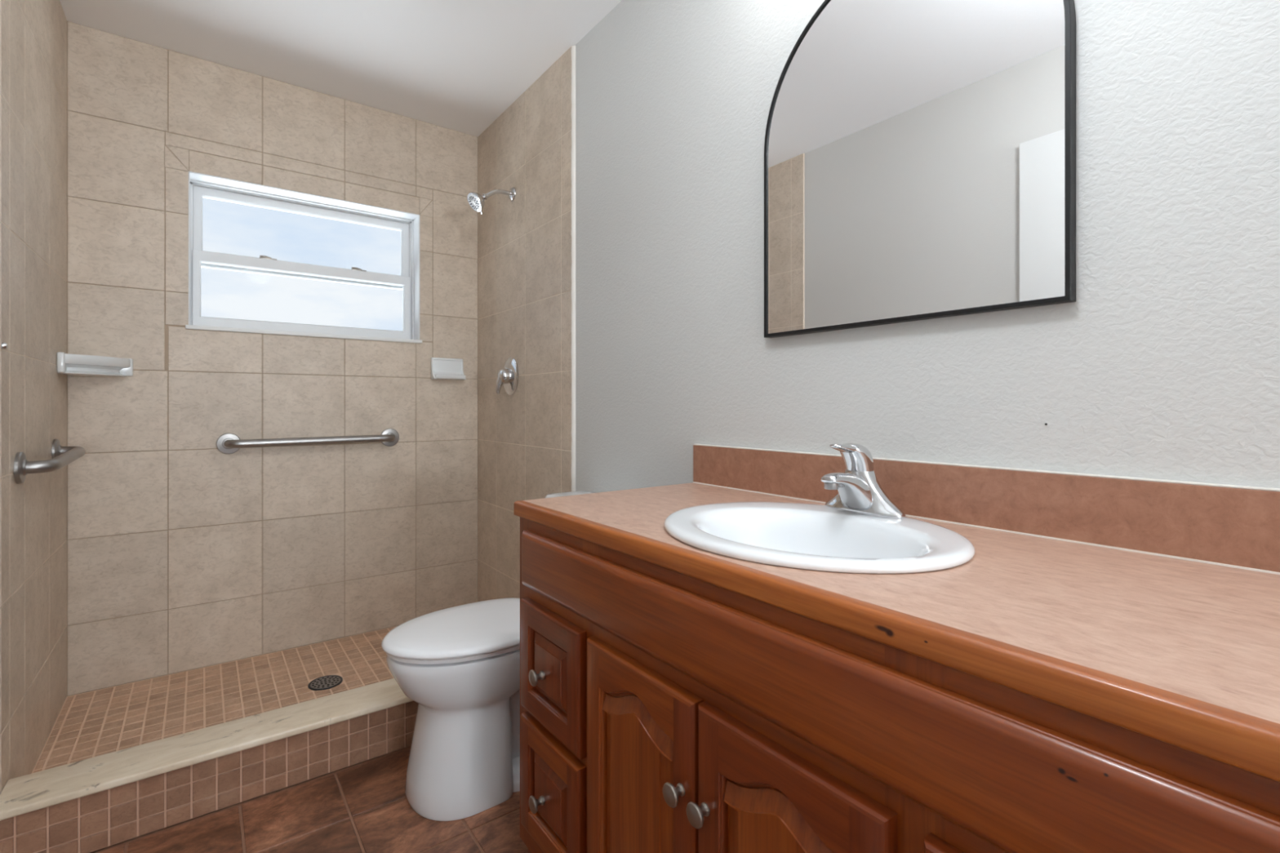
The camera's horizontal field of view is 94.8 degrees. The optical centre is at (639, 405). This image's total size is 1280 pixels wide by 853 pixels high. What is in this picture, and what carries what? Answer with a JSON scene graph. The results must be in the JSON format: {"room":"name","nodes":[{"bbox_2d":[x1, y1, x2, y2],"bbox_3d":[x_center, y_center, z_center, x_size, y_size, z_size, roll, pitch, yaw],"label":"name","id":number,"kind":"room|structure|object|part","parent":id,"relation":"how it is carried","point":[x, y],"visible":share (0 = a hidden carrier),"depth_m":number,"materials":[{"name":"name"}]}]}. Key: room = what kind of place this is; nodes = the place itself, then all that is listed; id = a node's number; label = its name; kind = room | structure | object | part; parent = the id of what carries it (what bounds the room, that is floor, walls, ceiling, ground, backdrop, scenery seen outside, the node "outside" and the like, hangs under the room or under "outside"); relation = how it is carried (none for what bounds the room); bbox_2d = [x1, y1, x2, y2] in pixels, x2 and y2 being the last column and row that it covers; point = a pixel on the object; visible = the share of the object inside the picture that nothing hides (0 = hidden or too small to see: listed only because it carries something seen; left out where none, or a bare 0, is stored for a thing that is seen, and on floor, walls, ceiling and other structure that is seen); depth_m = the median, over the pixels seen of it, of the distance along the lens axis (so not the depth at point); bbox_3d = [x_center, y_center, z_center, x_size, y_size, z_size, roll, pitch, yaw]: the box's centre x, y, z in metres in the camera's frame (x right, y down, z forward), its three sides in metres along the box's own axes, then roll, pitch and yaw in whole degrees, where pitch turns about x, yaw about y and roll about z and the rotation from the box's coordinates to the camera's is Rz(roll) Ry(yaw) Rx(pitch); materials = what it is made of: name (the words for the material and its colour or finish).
{"room":"bathroom","nodes":[
{"label":"bathroom","id":0,"kind":"room"},
{"bbox_2d":[0,0,66,794],"bbox_3d":[0.013,-0.113,-0.747,0.110,2.503,7.386,0,0,-37],"label":"wall","id":1,"kind":"structure","parent":0,"point":[33,33],"depth_m":1.66,"materials":[{"name":"beige tile"}]},
{"bbox_2d":[0,342,8,349],"bbox_3d":[-1.517,-0.143,1.406,0.010,0.016,0.016,0,0,-37],"label":"wall anchor","id":2,"kind":"object","parent":1,"relation":"attached to","point":[4,345],"visible":1,"depth_m":1.40,"materials":[{"name":"silver metal"}]},
{"bbox_2d":[13,439,85,484],"bbox_3d":[-1.720,0.155,1.736,0.078,0.095,0.553,0,0,-37],"label":"grab bar","id":3,"kind":"object","parent":1,"relation":"attached to","point":[62,456],"visible":1,"depth_m":1.56,"materials":[{"name":"silver metal"}]},
{"bbox_2d":[57,351,133,377],"bbox_3d":[-1.900,-0.142,2.061,0.178,0.070,0.196,0,0,-37],"label":"corner shelf","id":4,"kind":"object","parent":1,"relation":"attached to","point":[67,364],"visible":1,"depth_m":2.03,"materials":[{"name":"white ceramic"}]},
{"bbox_2d":[31,626,396,773],"bbox_3d":[-1.177,1.069,2.201,1.506,0.080,0.836,0,0,-37],"label":"floor","id":5,"kind":"structure","parent":0,"point":[94,723],"depth_m":2.09,"materials":[{"name":"beige tile"}]},
{"bbox_2d":[307,675,342,690],"bbox_3d":[-1.167,1.027,2.185,0.114,0.006,0.114,0,0,-37],"label":"shower drain","id":6,"kind":"object","parent":5,"relation":"on","point":[328,682],"visible":1,"depth_m":2.18,"materials":[{"name":"grey metal"}]},
{"bbox_2d":[66,21,477,696],"bbox_3d":[-1.486,-0.113,2.616,1.726,2.503,0.200,0,0,-37],"label":"wall","id":7,"kind":"structure","parent":0,"point":[184,553],"depth_m":2.38,"materials":[{"name":"beige tile"}]},
{"bbox_2d":[185,171,422,343],"bbox_3d":[-1.453,-0.605,2.618,0.896,0.616,0.187,0,0,-37],"label":"window","id":8,"kind":"structure","parent":7,"relation":"in","point":[201,185],"depth_m":2.60,"materials":[{"name":"white plastic"}]},
{"bbox_3d":[-1.491,-0.737,2.669,0.852,0.327,0.026,0,0,-37],"label":"sash","id":9,"kind":"part","parent":8,"relation":"part of","materials":[{"name":"white plastic"}]},
{"bbox_3d":[-1.474,-0.475,2.641,0.850,0.312,0.026,0,0,-37],"label":"sash","id":10,"kind":"part","parent":8,"relation":"part of","materials":[{"name":"white plastic"}]},
{"bbox_3d":[-1.436,-0.305,2.595,0.896,0.016,0.130,0,0,-37],"label":"sill","id":11,"kind":"part","parent":8,"relation":"part of","materials":[{"name":"white paint"}]},
{"bbox_2d":[216,428,399,453],"bbox_3d":[-1.384,0.149,2.518,0.695,0.088,0.078,0,0,-37],"label":"grab bar","id":12,"kind":"object","parent":7,"relation":"attached to","point":[227,443],"visible":1,"depth_m":2.45,"materials":[{"name":"silver metal"}]},
{"bbox_2d":[431,357,466,380],"bbox_3d":[-0.930,-0.180,2.865,0.155,0.106,0.065,0,0,-37],"label":"soap dish","id":13,"kind":"object","parent":7,"relation":"attached to","point":[442,368],"visible":1,"depth_m":2.87,"materials":[{"name":"white ceramic"}]},
{"bbox_2d":[89,745,528,852],"bbox_3d":[0.994,1.109,-0.712,1.726,0.060,6.270,0,0,-37],"label":"floor","id":14,"kind":"structure","parent":0,"point":[364,806],"depth_m":1.52,"materials":[{"name":"brown stone"}]},
{"bbox_2d":[0,678,417,852],"bbox_3d":[-0.895,0.995,1.823,1.504,0.166,0.162,0,0,-37],"label":"shower curb","id":15,"kind":"object","parent":14,"relation":"on","point":[92,804],"visible":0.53,"depth_m":1.56,"materials":[{"name":"brown tile"}]},
{"bbox_2d":[381,490,595,821],"bbox_3d":[-0.383,0.692,1.779,0.742,0.772,0.396,0,0,-37],"label":"toilet","id":16,"kind":"object","parent":14,"relation":"on","point":[460,664],"visible":0.6,"depth_m":1.56,"materials":[{"name":"white ceramic"}]},
{"bbox_3d":[-0.485,0.637,1.703,0.488,0.026,0.369,0,0,-37],"label":"lid","id":17,"kind":"part","parent":16,"relation":"part of","materials":[{"name":"white plastic"}]},
{"bbox_3d":[-0.482,0.660,1.705,0.472,0.020,0.350,0,0,-37],"label":"seat","id":18,"kind":"part","parent":16,"relation":"part of","materials":[{"name":"white plastic"}]},
{"bbox_3d":[-0.157,0.325,1.947,0.179,0.037,0.396,0,0,-37],"label":"tank lid","id":19,"kind":"part","parent":16,"relation":"part of","materials":[{"name":"white ceramic"}]},
{"bbox_2d":[520,517,1279,852],"bbox_3d":[0.298,0.664,0.996,0.598,0.828,1.230,0,0,-37],"label":"vanity cabinet","id":20,"kind":"object","parent":14,"relation":"on","point":[663,709],"visible":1,"depth_m":0.71,"materials":[{"name":"brown wood"}]},
{"bbox_3d":[-0.210,0.810,1.201,0.028,0.032,0.032,0,0,-37],"label":"knob","id":21,"kind":"part","parent":20,"relation":"part of","materials":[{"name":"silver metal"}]},
{"bbox_3d":[-0.210,0.553,1.201,0.028,0.032,0.032,0,0,-37],"label":"knob","id":22,"kind":"part","parent":20,"relation":"part of","materials":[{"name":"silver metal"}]},
{"bbox_3d":[-0.182,0.798,1.199,0.018,0.242,0.251,0,0,-37],"label":"drawer","id":23,"kind":"part","parent":20,"relation":"part of","materials":[{"name":"brown wood"}]},
{"bbox_3d":[-0.182,0.541,1.199,0.018,0.236,0.251,0,0,-37],"label":"drawer","id":24,"kind":"part","parent":20,"relation":"part of","materials":[{"name":"brown wood"}]},
{"bbox_3d":[-0.004,0.671,0.960,0.018,0.496,0.294,0,0,-37],"label":"door","id":25,"kind":"part","parent":20,"relation":"part of","materials":[{"name":"brown wood"}]},
{"bbox_3d":[0.051,0.559,0.851,0.028,0.032,0.032,0,0,-37],"label":"knob","id":26,"kind":"part","parent":20,"relation":"part of","materials":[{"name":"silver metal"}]},
{"bbox_3d":[0.082,0.559,0.809,0.028,0.032,0.032,0,0,-37],"label":"knob","id":27,"kind":"part","parent":20,"relation":"part of","materials":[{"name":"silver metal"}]},
{"bbox_3d":[0.173,0.671,0.722,0.018,0.496,0.290,0,0,-37],"label":"door","id":28,"kind":"part","parent":20,"relation":"part of","materials":[{"name":"brown wood"}]},
{"bbox_2d":[513,444,1279,782],"bbox_3d":[0.312,0.179,1.008,0.564,0.142,1.251,0,0,-37],"label":"countertop","id":29,"kind":"structure","parent":20,"relation":"on","point":[1150,607],"depth_m":0.73,"materials":[{"name":"beige laminate"}]},
{"bbox_2d":[664,502,974,573],"bbox_3d":[0.280,0.283,1.005,0.445,0.161,0.520,0,0,-37],"label":"sink","id":30,"kind":"object","parent":29,"relation":"in","point":[805,536],"visible":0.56,"depth_m":1.03,"materials":[{"name":"white ceramic"}]},
{"bbox_2d":[820,443,905,518],"bbox_3d":[0.391,0.136,1.097,0.142,0.133,0.164,0,0,-37],"label":"faucet","id":31,"kind":"object","parent":30,"relation":"on","point":[860,491],"visible":1,"depth_m":1.08,"materials":[{"name":"silver metal"}]},
{"bbox_3d":[0.378,0.161,1.087,0.110,0.077,0.069,0,0,-37],"label":"spout","id":32,"kind":"part","parent":31,"relation":"part of","materials":[{"name":"silver metal"}]},
{"bbox_3d":[0.392,0.096,1.097,0.108,0.054,0.053,0,0,-37],"label":"handle","id":33,"kind":"part","parent":31,"relation":"part of","materials":[{"name":"silver metal"}]},
{"bbox_3d":[0.355,0.541,0.478,0.018,0.236,0.250,0,0,-37],"label":"drawer","id":34,"kind":"part","parent":20,"relation":"part of","materials":[{"name":"brown wood"}]},
{"bbox_2d":[59,0,622,137],"bbox_3d":[0.646,-1.404,-0.244,1.726,0.080,7.436,0,0,-37],"label":"ceiling","id":35,"kind":"structure","parent":0,"point":[458,65],"depth_m":2.19,"materials":[{"name":"white paint"}]},
{"bbox_2d":[477,0,1279,601],"bbox_3d":[1.309,-0.113,0.218,0.110,2.503,7.386,0,0,-37],"label":"wall","id":36,"kind":"structure","parent":0,"point":[1164,363],"depth_m":1.39,"materials":[{"name":"grey paint"}]},
{"bbox_2d":[467,186,515,214],"bbox_3d":[-0.650,-0.906,2.583,0.206,0.152,0.084,0,0,-37],"label":"shower","id":37,"kind":"object","parent":36,"relation":"attached to","point":[476,201],"visible":1,"depth_m":2.55,"materials":[{"name":"silver metal"}]},
{"bbox_3d":[-0.628,-0.933,2.609,0.132,0.056,0.019,0,0,-37],"label":"arm","id":38,"kind":"part","parent":37,"relation":"part of","materials":[{"name":"silver metal"}]},
{"bbox_2d":[495,357,519,395],"bbox_3d":[-0.611,-0.133,2.647,0.066,0.170,0.170,0,0,-37],"label":"shower valve","id":39,"kind":"object","parent":36,"relation":"attached to","point":[508,376],"visible":1,"depth_m":2.63,"materials":[{"name":"silver metal"}]},
{"bbox_3d":[-0.617,-0.110,2.642,0.051,0.114,0.068,0,0,-37],"label":"handle","id":40,"kind":"part","parent":39,"relation":"part of","materials":[{"name":"silver metal"}]},
{"bbox_2d":[570,44,575,491],"bbox_3d":[-0.252,-0.151,2.226,0.013,2.421,0.015,0,0,-37],"label":"trim","id":41,"kind":"structure","parent":36,"relation":"attached to","point":[573,47],"depth_m":2.23,"materials":[{"name":"white"}]},
{"bbox_2d":[764,0,1075,337],"bbox_3d":[0.505,-0.551,1.201,0.024,0.766,0.638,0,0,-37],"label":"mirror","id":42,"kind":"object","parent":36,"relation":"attached to","point":[920,155],"visible":1,"depth_m":1.14,"materials":[{"name":"black mirror"}]},
{"bbox_2d":[693,444,1279,572],"bbox_3d":[0.531,0.165,1.171,0.017,0.106,1.251,0,0,-37],"label":"backsplash","id":43,"kind":"structure","parent":36,"relation":"attached to","point":[1235,526],"depth_m":0.96,"materials":[{"name":"brown laminate"}]}
]}

